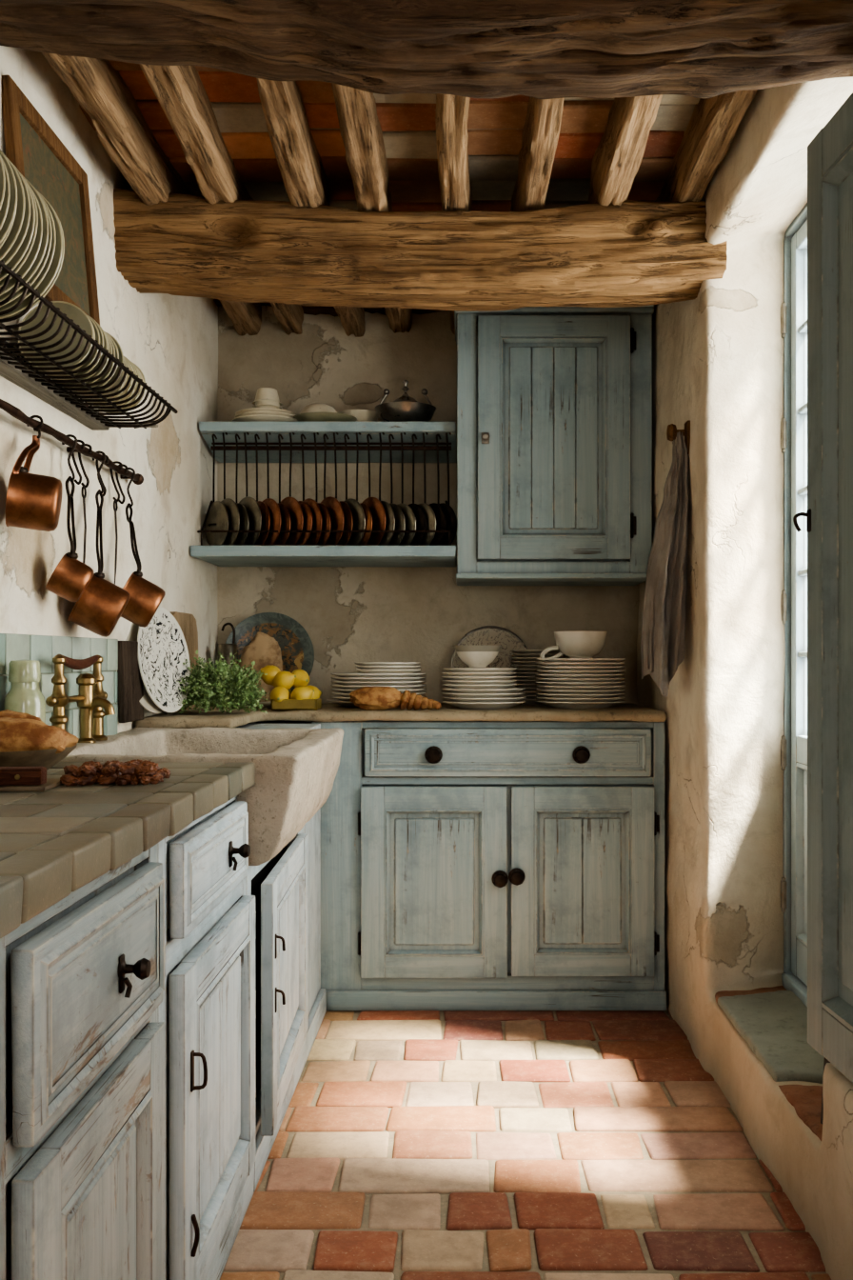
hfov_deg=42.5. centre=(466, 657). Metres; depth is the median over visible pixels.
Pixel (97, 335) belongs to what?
plate
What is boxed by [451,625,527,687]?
round tray
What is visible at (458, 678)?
plate
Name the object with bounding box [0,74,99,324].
framed picture
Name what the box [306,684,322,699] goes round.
lemon
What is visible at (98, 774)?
dried fruit
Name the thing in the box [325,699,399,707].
plate
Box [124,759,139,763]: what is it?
dried fruit
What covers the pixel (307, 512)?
plate
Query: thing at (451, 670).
plate
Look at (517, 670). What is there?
plate
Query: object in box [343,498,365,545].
plate
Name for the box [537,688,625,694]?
plate
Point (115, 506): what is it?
skewer
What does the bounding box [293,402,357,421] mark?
covered dish
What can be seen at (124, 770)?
dried fruit
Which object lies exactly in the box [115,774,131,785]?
dried fruit
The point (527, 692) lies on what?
plate
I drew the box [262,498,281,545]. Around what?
plate
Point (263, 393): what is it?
cup
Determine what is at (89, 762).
dried fruit
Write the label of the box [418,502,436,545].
plate
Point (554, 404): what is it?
upper cabinet
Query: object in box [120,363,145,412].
plate
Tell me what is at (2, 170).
plate
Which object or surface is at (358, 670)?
plate
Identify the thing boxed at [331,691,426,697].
plate
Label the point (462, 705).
plate
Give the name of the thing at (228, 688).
bunch
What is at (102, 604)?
copper saucepan
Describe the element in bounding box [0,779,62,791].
chopping board
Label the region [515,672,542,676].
plate
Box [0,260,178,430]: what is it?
plate rack
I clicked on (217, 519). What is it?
plate
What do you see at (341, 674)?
plate
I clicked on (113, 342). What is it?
plate
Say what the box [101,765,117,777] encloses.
dried fruit
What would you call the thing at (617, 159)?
joist
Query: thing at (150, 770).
dried fruit
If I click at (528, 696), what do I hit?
plate
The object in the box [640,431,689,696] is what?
kitchen towel
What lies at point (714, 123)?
joist
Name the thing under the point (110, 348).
plate
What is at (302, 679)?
lemon
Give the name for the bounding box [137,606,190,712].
oval platter
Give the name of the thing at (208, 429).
wall shelf
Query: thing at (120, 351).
plate
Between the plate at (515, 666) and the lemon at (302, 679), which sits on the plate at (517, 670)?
the plate at (515, 666)
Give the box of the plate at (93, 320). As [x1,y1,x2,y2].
[46,314,103,379]
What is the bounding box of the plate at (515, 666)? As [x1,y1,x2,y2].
[512,664,541,668]
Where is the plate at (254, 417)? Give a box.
[231,414,298,421]
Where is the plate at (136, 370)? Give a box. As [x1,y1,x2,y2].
[102,360,139,409]
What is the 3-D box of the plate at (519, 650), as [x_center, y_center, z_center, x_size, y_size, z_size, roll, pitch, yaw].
[0.253,-0.013,3.733,0.196,0.023,0.196,0,0,-43]
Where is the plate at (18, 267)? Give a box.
[0,171,38,286]
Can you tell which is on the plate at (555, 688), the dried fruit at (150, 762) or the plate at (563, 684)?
the plate at (563, 684)
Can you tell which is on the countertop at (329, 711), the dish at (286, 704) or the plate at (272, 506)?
the dish at (286, 704)
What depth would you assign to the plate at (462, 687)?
3.38 m
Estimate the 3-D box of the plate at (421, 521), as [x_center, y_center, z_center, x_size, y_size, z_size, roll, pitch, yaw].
[-0.189,-0.427,3.569,0.028,0.150,0.150,2,-1,-42]
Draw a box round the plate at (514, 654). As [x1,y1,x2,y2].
[512,653,566,657]
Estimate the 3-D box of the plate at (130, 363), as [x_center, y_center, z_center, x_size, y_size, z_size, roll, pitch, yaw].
[-0.781,-0.603,2.386,0.129,0.128,0.030,0,0,1]
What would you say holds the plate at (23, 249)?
in the plate rack at (12, 369)
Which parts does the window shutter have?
panel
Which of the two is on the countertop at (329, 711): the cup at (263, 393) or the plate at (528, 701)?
the plate at (528, 701)
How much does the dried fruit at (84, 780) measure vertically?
0.019 m
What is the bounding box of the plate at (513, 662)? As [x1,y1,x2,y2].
[511,660,541,664]
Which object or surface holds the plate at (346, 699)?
on the plate at (335, 701)
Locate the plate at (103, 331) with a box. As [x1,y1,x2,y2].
[54,321,107,379]
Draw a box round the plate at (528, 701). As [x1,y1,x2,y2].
[521,699,545,704]
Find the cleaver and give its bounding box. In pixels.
[0,766,46,785]
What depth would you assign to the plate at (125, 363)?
2.32 m
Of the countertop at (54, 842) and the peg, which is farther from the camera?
the peg
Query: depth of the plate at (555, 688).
3.40 m
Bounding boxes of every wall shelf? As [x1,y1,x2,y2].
[189,545,457,566]
[199,421,457,462]
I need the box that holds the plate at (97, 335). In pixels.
[48,316,99,376]
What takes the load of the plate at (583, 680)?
on the plate at (563, 684)
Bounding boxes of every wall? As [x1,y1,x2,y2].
[0,45,218,733]
[217,305,639,723]
[637,77,852,1279]
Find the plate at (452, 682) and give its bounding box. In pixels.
[442,679,517,684]
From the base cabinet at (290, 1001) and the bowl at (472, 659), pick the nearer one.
the base cabinet at (290, 1001)
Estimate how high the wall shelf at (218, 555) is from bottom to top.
0.035 m
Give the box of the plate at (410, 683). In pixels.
[331,680,426,685]
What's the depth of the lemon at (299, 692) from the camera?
3.32 m
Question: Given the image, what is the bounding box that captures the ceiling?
[46,60,700,211]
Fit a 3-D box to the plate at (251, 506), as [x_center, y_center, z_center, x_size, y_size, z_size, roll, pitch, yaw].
[-0.725,-0.438,3.566,0.028,0.172,0.172,-1,0,-42]
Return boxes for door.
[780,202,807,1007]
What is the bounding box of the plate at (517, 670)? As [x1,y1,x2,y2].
[514,668,542,672]
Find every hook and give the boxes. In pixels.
[26,415,43,438]
[61,434,77,480]
[70,440,84,484]
[78,443,92,488]
[92,450,105,494]
[95,455,109,496]
[109,460,122,501]
[115,463,127,504]
[121,467,135,507]
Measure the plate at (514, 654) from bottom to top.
0.023 m
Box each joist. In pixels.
[41,52,261,336]
[139,63,303,335]
[256,78,365,337]
[331,82,412,333]
[435,93,472,334]
[510,97,564,211]
[587,94,662,206]
[653,89,758,201]
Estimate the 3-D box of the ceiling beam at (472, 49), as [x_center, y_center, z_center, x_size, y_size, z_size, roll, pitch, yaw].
[-0.095,-1.167,1.785,1.670,0.415,0.306,0,0,0]
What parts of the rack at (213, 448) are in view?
rail, rod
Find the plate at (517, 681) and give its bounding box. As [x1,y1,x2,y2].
[512,679,541,683]
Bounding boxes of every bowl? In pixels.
[0,743,77,770]
[340,409,379,421]
[375,401,436,421]
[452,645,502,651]
[456,651,499,667]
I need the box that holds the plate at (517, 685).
[512,682,541,687]
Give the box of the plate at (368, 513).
[358,502,372,545]
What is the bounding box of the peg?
[666,420,690,455]
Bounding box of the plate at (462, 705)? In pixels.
[442,700,525,709]
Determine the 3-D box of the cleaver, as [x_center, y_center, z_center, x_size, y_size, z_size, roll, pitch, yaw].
[-0.832,0.176,1.605,0.415,0.026,0.044,0,0,-3]
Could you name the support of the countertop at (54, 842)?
on the base cabinet at (83, 1041)
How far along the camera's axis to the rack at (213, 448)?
3.59 m
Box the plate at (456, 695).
[441,691,525,698]
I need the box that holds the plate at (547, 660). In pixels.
[536,658,625,662]
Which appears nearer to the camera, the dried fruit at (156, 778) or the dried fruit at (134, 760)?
the dried fruit at (156, 778)
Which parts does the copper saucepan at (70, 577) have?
handle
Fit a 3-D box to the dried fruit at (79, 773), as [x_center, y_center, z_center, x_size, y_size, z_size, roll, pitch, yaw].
[-0.590,0.175,1.694,0.031,0.021,0.019,0,0,-42]
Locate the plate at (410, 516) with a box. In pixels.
[398,503,416,545]
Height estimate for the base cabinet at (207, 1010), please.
0.819 m
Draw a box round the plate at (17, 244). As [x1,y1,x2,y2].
[1,163,30,264]
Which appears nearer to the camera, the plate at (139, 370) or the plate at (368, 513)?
the plate at (139, 370)
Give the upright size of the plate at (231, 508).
0.166 m
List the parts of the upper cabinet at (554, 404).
knob, moulding, panel, moulding, door, cornice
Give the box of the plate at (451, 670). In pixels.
[442,667,517,672]
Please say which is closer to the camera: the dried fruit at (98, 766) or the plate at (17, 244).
the plate at (17, 244)
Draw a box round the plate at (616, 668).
[537,665,625,670]
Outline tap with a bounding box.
[45,654,115,742]
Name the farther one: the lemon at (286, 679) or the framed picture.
the lemon at (286, 679)
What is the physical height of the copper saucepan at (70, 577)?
0.269 m
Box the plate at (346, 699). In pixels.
[330,695,425,701]
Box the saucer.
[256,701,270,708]
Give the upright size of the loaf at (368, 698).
0.073 m
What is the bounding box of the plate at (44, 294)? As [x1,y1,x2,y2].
[1,207,64,319]
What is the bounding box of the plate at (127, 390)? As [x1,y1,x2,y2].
[87,356,132,402]
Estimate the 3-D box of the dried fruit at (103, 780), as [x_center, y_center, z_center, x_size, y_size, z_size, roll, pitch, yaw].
[-0.552,0.188,1.688,0.031,0.020,0.019,0,0,4]
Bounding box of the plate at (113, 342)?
[72,331,119,392]
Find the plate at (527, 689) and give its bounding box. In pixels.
[512,686,542,691]
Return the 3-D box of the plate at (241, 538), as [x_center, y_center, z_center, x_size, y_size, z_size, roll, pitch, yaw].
[-0.758,-0.427,3.562,0.028,0.150,0.150,1,0,-43]
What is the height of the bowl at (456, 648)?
0.045 m
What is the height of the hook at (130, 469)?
0.100 m
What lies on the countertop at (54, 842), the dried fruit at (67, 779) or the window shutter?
the dried fruit at (67, 779)
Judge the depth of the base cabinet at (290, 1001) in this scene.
2.47 m
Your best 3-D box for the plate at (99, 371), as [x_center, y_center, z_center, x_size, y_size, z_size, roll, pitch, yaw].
[-0.783,-0.610,2.187,0.143,0.142,0.033,0,0,-2]
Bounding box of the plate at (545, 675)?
[536,673,624,678]
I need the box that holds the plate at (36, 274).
[0,196,52,306]
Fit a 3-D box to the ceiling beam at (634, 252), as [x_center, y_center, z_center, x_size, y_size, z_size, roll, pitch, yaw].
[-0.138,-1.059,2.858,1.586,0.255,0.254,0,0,0]
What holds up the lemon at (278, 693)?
in the dish at (286, 704)
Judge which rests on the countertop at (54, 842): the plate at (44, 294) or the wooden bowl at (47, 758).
the wooden bowl at (47, 758)
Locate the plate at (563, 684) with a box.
[536,680,625,686]
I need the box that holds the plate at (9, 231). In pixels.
[0,205,17,248]
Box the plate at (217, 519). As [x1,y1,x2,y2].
[204,500,228,545]
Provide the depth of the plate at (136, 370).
2.40 m
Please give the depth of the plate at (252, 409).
3.60 m
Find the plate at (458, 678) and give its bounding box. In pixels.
[441,675,516,680]
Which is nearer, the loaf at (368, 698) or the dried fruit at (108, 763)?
the dried fruit at (108, 763)
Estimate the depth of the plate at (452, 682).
3.38 m
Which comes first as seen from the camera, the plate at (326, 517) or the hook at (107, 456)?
the hook at (107, 456)
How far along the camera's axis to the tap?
2.35 m
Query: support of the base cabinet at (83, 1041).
on the floor at (409, 1145)
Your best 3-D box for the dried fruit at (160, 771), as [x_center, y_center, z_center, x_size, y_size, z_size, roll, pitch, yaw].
[-0.493,0.188,1.744,0.020,0.019,0.032,0,0,36]
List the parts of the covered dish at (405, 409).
handle, lid, handle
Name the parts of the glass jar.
lid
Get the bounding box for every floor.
[220,1006,831,1279]
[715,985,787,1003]
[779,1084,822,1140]
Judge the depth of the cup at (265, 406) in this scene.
3.65 m
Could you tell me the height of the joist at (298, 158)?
0.196 m
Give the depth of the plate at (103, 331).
2.16 m
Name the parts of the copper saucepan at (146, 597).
handle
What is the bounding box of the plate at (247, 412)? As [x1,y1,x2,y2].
[234,411,294,418]
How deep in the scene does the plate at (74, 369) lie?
2.10 m
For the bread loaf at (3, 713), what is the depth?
1.82 m
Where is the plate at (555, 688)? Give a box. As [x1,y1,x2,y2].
[537,684,625,690]
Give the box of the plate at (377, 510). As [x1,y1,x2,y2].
[362,497,386,545]
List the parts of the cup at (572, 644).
handle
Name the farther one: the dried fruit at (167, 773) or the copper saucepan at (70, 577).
the copper saucepan at (70, 577)
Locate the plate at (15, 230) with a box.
[0,155,24,260]
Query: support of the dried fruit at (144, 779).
on the countertop at (54, 842)
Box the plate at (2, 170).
[0,156,5,209]
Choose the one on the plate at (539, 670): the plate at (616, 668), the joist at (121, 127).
the plate at (616, 668)
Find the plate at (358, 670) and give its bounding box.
[356,668,421,673]
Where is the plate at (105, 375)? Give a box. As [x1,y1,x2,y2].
[57,332,115,387]
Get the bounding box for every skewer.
[80,485,86,563]
[113,500,118,584]
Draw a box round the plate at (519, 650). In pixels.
[512,649,560,653]
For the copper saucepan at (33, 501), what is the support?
hanging from the hook at (31, 416)
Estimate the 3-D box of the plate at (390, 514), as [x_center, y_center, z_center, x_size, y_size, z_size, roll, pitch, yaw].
[-0.290,-0.431,3.563,0.028,0.158,0.158,1,-1,-40]
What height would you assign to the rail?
0.032 m
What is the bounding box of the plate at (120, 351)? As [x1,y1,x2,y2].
[71,332,123,395]
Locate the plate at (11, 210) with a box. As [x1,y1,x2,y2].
[0,149,17,243]
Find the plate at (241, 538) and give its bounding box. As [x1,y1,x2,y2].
[232,502,249,545]
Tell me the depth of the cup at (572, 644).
3.45 m
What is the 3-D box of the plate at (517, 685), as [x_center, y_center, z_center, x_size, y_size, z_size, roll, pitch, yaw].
[0.254,0.100,3.733,0.196,0.023,0.196,0,0,31]
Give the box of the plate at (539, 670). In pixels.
[537,669,625,674]
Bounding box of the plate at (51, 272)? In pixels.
[0,191,62,319]
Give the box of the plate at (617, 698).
[536,696,625,701]
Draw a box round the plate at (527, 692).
[521,691,541,695]
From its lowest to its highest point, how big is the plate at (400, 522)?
0.150 m
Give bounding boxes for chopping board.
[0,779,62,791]
[117,640,143,722]
[168,611,199,713]
[237,631,282,701]
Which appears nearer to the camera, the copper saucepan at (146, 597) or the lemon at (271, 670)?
the copper saucepan at (146, 597)
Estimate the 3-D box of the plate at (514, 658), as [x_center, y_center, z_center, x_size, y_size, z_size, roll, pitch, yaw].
[0.253,0.012,3.734,0.196,0.023,0.196,0,0,-10]
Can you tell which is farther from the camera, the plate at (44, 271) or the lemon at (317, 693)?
the lemon at (317, 693)
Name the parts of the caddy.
handle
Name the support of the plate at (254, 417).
on the wall shelf at (208, 429)
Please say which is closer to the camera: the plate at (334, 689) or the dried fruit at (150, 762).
the dried fruit at (150, 762)
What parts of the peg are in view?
knob, plate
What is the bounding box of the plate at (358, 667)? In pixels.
[356,665,421,669]
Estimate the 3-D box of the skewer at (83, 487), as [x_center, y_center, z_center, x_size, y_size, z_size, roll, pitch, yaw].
[-0.841,-0.272,2.410,0.008,0.210,0.025,0,0,0]
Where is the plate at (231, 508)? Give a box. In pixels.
[220,498,239,545]
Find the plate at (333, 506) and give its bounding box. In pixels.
[320,496,344,545]
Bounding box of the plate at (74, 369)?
[32,320,95,375]
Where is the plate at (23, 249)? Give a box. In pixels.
[0,176,35,280]
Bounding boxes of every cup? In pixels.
[252,387,282,406]
[252,400,282,409]
[255,404,279,408]
[540,631,607,658]
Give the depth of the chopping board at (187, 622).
3.36 m
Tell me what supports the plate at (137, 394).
in the plate rack at (12, 369)
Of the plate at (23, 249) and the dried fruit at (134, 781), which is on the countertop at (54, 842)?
the dried fruit at (134, 781)
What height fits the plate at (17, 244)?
0.247 m
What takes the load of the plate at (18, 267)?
in the plate rack at (12, 369)
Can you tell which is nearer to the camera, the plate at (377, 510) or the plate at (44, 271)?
the plate at (44, 271)
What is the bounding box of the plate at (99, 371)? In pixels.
[47,333,109,383]
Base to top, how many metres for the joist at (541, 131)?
0.199 m
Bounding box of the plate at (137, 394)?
[98,367,141,409]
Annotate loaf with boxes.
[0,709,42,721]
[0,717,78,753]
[349,686,441,710]
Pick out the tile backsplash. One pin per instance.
(43, 649)
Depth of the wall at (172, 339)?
2.77 m
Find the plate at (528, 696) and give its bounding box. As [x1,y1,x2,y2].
[519,695,541,699]
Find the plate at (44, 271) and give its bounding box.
[0,191,56,311]
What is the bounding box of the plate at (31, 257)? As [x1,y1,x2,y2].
[0,187,42,296]
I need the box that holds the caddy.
[217,622,237,668]
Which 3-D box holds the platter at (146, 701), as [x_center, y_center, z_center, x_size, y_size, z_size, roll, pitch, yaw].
[-0.850,0.001,2.942,0.052,0.301,0.304,0,0,11]
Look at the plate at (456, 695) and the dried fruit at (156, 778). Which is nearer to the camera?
the dried fruit at (156, 778)
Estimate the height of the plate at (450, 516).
0.150 m
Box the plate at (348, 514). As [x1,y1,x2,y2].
[336,500,353,545]
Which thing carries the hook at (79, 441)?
hanging from the rail
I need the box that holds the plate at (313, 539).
[303,498,321,545]
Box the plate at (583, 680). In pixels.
[536,677,624,682]
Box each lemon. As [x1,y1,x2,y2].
[260,665,280,684]
[269,686,290,701]
[272,670,296,689]
[289,686,314,699]
[291,669,309,687]
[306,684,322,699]
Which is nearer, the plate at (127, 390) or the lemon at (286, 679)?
the plate at (127, 390)
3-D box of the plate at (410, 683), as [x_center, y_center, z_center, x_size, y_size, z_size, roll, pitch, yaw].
[-0.285,0.088,3.564,0.310,0.023,0.310,0,0,-13]
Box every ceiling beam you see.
[0,0,852,99]
[113,188,727,311]
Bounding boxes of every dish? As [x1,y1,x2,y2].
[225,612,314,692]
[270,698,321,710]
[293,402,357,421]
[375,380,436,421]
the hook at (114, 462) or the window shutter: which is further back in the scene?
the hook at (114, 462)
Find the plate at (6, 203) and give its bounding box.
[0,154,10,230]
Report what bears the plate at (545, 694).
on the plate at (617, 698)
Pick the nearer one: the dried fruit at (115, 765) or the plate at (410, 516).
the dried fruit at (115, 765)
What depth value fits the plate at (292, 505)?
3.54 m
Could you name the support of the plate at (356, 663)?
on the plate at (358, 667)
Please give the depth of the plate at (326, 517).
3.53 m
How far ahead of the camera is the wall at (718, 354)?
2.83 m
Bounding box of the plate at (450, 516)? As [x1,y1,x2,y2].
[438,502,457,545]
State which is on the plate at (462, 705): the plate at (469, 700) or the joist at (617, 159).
the plate at (469, 700)
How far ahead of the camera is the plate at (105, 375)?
2.22 m
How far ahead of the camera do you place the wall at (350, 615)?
3.87 m
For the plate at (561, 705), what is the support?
on the countertop at (329, 711)
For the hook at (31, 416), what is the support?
hanging from the rail
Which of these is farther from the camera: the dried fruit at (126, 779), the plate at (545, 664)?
the plate at (545, 664)
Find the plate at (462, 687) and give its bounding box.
[442,683,517,689]
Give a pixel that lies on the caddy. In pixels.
(226, 650)
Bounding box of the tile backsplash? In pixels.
[0,633,118,739]
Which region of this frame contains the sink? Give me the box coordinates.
[60,726,343,865]
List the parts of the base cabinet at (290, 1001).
catch plate, catch plate, door, panel, moulding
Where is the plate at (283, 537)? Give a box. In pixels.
[273,502,290,545]
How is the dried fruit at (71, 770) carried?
on the dried fruit
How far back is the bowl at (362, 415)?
3.69 m
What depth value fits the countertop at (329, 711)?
3.27 m
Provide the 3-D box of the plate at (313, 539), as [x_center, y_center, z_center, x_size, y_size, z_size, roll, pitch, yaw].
[-0.524,-0.435,3.567,0.028,0.166,0.166,-2,1,-38]
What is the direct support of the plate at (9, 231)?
in the plate rack at (12, 369)
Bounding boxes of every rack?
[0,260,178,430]
[197,432,451,545]
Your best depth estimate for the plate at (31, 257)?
1.70 m
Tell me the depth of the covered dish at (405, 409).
3.62 m
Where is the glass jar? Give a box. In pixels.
[3,660,45,723]
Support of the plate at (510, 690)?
on the plate at (456, 695)
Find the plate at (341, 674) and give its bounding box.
[330,672,426,678]
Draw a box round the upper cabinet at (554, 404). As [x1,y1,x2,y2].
[454,304,654,585]
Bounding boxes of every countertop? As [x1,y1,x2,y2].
[0,761,255,939]
[135,702,666,728]
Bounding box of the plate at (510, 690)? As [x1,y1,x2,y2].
[441,687,525,693]
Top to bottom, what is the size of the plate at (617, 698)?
0.023 m
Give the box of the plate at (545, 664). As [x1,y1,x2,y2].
[536,661,624,666]
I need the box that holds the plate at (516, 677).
[513,675,541,679]
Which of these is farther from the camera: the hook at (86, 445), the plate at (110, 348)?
the hook at (86, 445)
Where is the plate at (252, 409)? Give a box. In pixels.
[235,407,297,415]
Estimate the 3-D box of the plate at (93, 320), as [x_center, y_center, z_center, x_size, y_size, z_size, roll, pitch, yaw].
[-0.780,-0.610,2.148,0.143,0.142,0.034,0,0,3]
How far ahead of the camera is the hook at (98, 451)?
2.50 m
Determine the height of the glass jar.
0.192 m
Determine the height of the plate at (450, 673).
0.023 m
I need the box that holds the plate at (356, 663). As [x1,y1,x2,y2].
[355,661,420,665]
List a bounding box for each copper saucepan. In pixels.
[5,435,62,531]
[45,476,94,601]
[67,489,130,637]
[120,502,165,627]
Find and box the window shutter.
[793,92,852,1082]
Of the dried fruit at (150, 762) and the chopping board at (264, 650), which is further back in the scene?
the chopping board at (264, 650)
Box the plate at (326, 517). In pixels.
[316,502,331,545]
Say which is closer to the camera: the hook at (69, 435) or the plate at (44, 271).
the plate at (44, 271)
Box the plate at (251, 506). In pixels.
[239,496,261,545]
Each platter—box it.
[125,622,163,713]
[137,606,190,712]
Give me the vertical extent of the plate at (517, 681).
0.023 m
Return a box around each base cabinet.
[0,843,165,1279]
[157,795,255,1279]
[236,723,326,1191]
[310,720,666,1010]
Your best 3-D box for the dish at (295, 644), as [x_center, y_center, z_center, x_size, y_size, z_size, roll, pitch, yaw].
[-0.685,-0.001,3.789,0.316,0.312,0.064,0,0,1]
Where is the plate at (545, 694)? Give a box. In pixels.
[536,692,625,698]
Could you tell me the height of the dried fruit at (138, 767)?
0.020 m
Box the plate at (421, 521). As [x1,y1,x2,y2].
[407,503,426,545]
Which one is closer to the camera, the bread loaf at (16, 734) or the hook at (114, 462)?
the bread loaf at (16, 734)
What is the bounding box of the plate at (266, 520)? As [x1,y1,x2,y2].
[254,500,270,545]
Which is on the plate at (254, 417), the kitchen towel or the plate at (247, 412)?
the plate at (247, 412)
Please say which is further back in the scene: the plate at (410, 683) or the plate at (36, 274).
the plate at (410, 683)
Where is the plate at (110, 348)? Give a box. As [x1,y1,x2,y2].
[58,332,112,387]
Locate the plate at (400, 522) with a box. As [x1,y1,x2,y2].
[387,502,405,545]
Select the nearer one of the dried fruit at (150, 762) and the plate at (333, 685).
the dried fruit at (150, 762)
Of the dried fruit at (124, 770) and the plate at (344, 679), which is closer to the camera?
the dried fruit at (124, 770)
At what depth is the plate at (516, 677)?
3.66 m
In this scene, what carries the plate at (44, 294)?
in the plate rack at (12, 369)
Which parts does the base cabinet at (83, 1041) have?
drawer, door, panel, moulding, moulding, knob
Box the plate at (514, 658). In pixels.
[512,657,569,660]
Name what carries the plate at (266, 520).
in the rack at (213, 448)
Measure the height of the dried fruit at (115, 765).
0.020 m
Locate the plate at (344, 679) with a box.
[330,676,426,681]
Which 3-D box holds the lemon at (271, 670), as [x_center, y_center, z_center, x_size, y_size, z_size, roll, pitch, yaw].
[-0.603,0.056,3.385,0.068,0.062,0.062,0,0,2]
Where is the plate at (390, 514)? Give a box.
[378,500,395,545]
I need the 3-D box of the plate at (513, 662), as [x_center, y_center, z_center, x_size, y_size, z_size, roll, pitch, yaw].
[0.250,0.025,3.733,0.196,0.023,0.196,0,0,31]
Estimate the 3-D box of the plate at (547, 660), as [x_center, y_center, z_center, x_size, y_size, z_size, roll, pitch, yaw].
[0.366,0.016,3.505,0.284,0.023,0.284,0,0,-3]
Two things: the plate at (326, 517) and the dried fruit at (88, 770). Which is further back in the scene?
the plate at (326, 517)
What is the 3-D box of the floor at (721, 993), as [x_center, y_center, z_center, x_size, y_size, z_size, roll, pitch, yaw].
[0.740,0.869,2.808,0.217,0.027,0.122,0,0,0]
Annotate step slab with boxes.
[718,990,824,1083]
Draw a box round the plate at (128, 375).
[81,357,129,402]
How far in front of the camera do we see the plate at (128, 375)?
2.34 m
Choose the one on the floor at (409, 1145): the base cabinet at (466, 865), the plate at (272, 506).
the base cabinet at (466, 865)
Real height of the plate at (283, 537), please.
0.150 m
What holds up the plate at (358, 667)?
on the plate at (358, 670)
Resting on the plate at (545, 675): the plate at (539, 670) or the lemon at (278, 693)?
the plate at (539, 670)
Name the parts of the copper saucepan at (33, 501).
handle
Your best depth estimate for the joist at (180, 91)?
2.46 m
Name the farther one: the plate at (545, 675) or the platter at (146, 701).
the plate at (545, 675)
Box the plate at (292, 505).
[280,496,303,545]
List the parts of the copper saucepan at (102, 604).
handle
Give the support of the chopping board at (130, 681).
on the sink
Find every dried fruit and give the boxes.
[60,774,79,785]
[63,763,78,776]
[76,762,94,777]
[79,775,98,785]
[80,765,97,777]
[81,760,99,765]
[91,762,103,773]
[93,772,102,783]
[98,773,119,784]
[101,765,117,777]
[103,762,121,771]
[104,760,113,766]
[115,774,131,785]
[118,765,136,776]
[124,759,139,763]
[129,775,139,784]
[132,763,144,777]
[137,774,150,784]
[141,763,159,776]
[142,760,158,766]
[149,773,163,783]
[157,769,164,776]
[160,767,170,778]
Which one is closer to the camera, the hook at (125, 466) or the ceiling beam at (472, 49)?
the ceiling beam at (472, 49)
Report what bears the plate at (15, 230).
in the plate rack at (12, 369)
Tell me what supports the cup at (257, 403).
on the cup at (265, 406)
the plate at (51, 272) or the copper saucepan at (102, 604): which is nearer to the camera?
the plate at (51, 272)
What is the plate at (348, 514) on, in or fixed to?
in the rack at (213, 448)
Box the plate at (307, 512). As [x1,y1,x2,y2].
[295,500,312,545]
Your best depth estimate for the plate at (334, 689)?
3.48 m
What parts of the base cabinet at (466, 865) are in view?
knob, door, moulding, panel, knob, drawer, moulding, knob, knob, door, panel, moulding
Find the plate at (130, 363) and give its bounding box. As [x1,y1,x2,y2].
[110,356,136,405]
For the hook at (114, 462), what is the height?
0.097 m
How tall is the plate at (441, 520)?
0.149 m
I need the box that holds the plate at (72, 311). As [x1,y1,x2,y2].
[18,300,94,371]
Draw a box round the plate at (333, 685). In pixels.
[331,683,426,689]
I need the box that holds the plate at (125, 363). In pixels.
[76,358,127,399]
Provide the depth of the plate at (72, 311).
2.09 m
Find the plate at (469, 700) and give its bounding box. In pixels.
[443,696,526,702]
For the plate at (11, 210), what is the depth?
1.59 m
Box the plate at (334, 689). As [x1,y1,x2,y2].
[331,687,426,693]
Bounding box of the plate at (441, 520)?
[428,502,446,545]
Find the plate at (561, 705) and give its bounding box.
[537,700,625,708]
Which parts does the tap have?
spout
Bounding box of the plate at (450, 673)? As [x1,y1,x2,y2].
[442,671,517,676]
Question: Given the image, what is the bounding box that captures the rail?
[0,399,143,484]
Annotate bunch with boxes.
[176,649,269,714]
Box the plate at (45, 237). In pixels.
[0,178,48,301]
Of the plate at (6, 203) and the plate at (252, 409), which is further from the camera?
the plate at (252, 409)
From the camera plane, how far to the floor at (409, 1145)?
2.30 m

